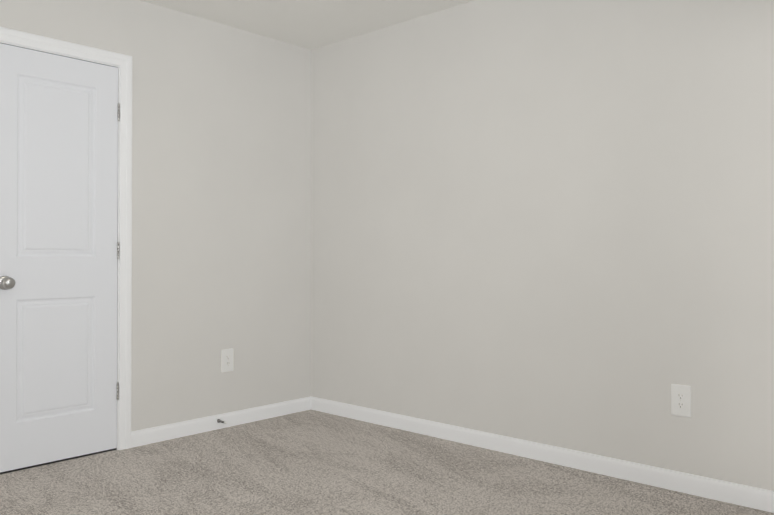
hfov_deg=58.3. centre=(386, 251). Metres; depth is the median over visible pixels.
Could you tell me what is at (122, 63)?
trim
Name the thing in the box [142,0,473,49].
ceiling
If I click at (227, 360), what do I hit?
outlet
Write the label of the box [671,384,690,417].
outlet
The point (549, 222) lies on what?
wall
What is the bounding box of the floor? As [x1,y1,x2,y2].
[0,409,773,514]
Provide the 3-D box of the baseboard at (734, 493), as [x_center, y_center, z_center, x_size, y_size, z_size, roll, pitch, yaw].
[0.936,1.016,3.366,3.950,0.084,0.013,0,-1,42]
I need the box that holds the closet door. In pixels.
[0,43,119,473]
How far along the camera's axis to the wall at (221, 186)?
4.12 m
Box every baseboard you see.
[131,397,310,447]
[311,397,773,512]
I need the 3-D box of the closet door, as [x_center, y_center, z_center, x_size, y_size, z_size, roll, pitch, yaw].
[-1.634,0.037,3.468,0.105,2.041,0.624,0,-1,42]
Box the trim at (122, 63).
[0,27,131,449]
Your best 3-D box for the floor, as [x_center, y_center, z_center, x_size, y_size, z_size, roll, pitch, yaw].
[-0.871,1.105,1.839,4.794,0.120,4.945,0,-1,42]
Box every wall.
[0,0,310,431]
[311,0,773,490]
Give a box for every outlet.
[221,348,233,371]
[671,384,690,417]
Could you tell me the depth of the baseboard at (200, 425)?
4.13 m

